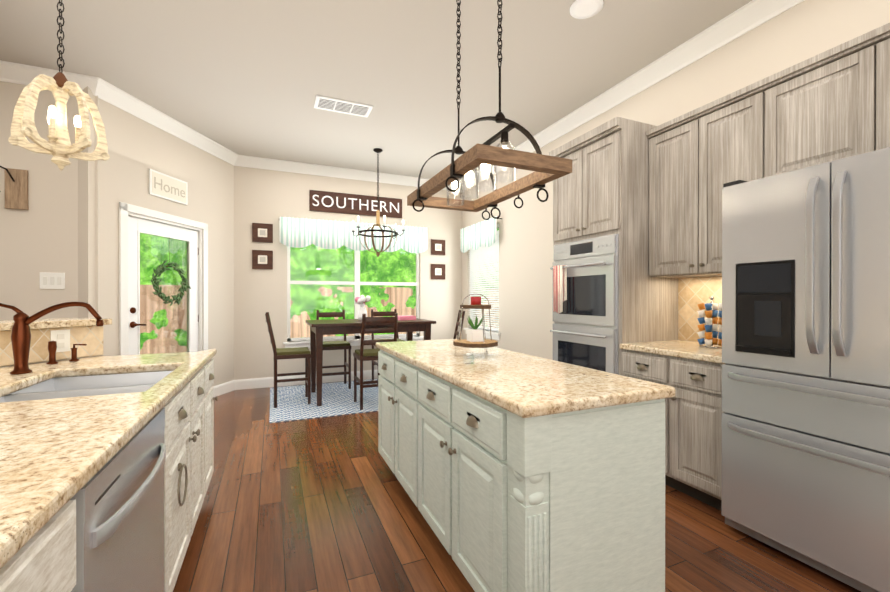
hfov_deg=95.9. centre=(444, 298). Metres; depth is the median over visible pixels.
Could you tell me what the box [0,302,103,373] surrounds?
faucet
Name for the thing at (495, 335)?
nook window
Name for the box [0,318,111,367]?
wall
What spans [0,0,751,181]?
ceiling
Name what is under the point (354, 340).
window
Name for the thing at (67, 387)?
sink
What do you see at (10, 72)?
crown molding
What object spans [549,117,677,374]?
tall cabinet
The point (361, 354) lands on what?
chair
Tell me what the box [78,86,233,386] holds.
wall
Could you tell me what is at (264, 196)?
wall
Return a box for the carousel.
[697,297,721,348]
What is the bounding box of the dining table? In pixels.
[306,318,435,405]
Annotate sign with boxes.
[149,169,187,204]
[309,190,401,217]
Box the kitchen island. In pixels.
[378,350,664,591]
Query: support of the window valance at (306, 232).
attached to the wall at (264, 196)
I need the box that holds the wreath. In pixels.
[151,237,190,305]
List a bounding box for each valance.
[279,217,427,252]
[460,216,501,252]
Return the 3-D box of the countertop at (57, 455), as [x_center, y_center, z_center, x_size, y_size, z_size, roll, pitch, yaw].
[-1.754,0.350,0.303,2.314,0.040,4.054,0,0,-23]
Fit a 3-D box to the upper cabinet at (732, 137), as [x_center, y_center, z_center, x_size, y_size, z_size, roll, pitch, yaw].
[1.843,-0.707,2.696,0.335,1.090,0.830,0,0,-23]
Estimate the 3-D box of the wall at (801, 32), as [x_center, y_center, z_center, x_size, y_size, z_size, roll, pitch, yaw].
[2.076,-0.337,2.767,0.140,3.150,8.760,0,0,-23]
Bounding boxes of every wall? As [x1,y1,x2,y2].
[0,81,99,320]
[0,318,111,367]
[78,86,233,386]
[234,166,461,379]
[462,0,889,359]
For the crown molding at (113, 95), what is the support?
attached to the wall at (138, 148)
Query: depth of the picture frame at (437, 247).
6.57 m
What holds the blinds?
attached to the nook window at (495, 335)
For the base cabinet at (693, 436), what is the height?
0.915 m
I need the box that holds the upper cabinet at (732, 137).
[646,73,777,277]
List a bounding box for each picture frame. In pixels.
[252,223,272,242]
[252,250,272,268]
[431,239,444,254]
[431,264,444,279]
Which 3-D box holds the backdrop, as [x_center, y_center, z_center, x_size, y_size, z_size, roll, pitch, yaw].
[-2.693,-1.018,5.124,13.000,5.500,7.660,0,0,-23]
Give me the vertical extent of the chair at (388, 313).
1.063 m
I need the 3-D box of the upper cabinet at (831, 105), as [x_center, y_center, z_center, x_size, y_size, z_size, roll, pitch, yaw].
[2.086,-0.945,2.130,0.335,0.610,0.523,0,0,-23]
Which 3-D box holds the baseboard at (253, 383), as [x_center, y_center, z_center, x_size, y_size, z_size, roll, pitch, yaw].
[-1.280,1.162,6.087,3.407,0.135,0.016,0,0,-23]
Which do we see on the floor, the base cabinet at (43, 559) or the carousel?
the base cabinet at (43, 559)
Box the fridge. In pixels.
[722,147,889,591]
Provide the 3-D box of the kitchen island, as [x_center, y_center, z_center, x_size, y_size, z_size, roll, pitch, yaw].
[0.156,0.803,2.217,0.682,0.874,1.866,0,0,-23]
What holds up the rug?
on the floor
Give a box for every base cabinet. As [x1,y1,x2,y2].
[0,358,217,591]
[620,340,724,510]
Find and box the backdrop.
[140,233,415,353]
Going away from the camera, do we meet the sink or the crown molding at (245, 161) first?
the sink
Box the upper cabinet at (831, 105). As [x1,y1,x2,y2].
[778,39,853,173]
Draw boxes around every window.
[283,245,423,347]
[463,224,500,339]
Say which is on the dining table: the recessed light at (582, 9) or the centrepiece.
the centrepiece
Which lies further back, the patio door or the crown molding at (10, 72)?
the patio door
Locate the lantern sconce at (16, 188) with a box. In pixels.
[0,166,27,209]
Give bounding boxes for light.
[8,0,109,169]
[407,0,571,219]
[570,0,603,18]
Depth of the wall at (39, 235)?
3.40 m
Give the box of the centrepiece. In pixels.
[355,295,415,320]
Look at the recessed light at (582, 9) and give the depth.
2.63 m
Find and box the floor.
[173,379,860,591]
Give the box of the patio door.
[128,216,198,354]
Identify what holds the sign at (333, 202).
attached to the wall at (264, 196)
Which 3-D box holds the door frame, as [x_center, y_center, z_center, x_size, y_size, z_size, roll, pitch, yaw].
[-3.047,0.162,4.346,0.160,2.145,1.150,0,0,7]
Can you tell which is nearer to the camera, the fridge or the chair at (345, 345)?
the fridge
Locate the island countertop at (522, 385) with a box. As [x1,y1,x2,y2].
[376,339,674,417]
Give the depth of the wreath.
4.33 m
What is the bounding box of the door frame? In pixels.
[119,202,207,354]
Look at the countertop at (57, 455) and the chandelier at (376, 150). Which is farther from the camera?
the chandelier at (376, 150)
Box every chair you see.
[265,312,310,407]
[316,310,350,388]
[353,313,397,409]
[371,309,404,380]
[453,310,464,338]
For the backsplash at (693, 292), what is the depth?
3.03 m
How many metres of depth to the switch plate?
3.42 m
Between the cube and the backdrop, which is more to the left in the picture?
the backdrop
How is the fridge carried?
on the floor
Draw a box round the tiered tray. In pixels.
[453,294,497,358]
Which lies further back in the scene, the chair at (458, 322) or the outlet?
the chair at (458, 322)
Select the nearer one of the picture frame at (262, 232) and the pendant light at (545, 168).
the pendant light at (545, 168)
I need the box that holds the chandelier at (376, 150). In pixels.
[352,148,404,256]
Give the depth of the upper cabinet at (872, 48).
1.89 m
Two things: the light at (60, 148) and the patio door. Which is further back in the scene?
the patio door
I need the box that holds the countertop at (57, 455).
[0,349,216,568]
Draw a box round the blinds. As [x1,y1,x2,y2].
[468,230,498,331]
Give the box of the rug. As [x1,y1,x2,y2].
[269,379,377,422]
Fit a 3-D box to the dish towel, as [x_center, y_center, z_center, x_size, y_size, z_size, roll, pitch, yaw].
[0.974,-0.077,3.404,0.062,0.408,0.112,0,0,-23]
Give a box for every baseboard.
[213,380,235,396]
[236,370,377,389]
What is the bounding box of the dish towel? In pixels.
[553,265,566,312]
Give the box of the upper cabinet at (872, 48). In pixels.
[854,23,889,155]
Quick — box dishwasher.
[70,407,165,591]
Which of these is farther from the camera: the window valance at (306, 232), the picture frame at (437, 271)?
the picture frame at (437, 271)
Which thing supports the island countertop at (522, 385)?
on the kitchen island
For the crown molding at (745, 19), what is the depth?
3.16 m
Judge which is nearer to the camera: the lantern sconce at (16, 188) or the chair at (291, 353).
the lantern sconce at (16, 188)
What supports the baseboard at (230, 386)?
attached to the wall at (138, 148)
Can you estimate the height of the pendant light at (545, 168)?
1.406 m
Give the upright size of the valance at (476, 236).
0.400 m
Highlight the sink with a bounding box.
[0,371,171,402]
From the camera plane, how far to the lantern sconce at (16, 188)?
3.32 m
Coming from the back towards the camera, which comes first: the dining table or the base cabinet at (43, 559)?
the dining table
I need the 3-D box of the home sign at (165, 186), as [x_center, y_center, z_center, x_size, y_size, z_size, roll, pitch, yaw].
[-2.976,-1.196,4.334,0.020,0.260,0.500,0,0,7]
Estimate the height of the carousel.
0.335 m
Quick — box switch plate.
[40,272,64,288]
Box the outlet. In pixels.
[50,329,69,351]
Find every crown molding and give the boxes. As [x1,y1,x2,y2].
[0,60,103,99]
[104,81,239,163]
[232,155,459,191]
[464,0,804,189]
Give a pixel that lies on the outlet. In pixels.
(61, 338)
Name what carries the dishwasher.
attached to the base cabinet at (43, 559)
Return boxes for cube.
[463,353,473,363]
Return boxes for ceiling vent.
[314,95,372,117]
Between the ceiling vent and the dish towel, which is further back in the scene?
the ceiling vent
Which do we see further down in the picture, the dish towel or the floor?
the floor
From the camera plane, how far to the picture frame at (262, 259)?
5.53 m
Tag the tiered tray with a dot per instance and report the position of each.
(475, 338)

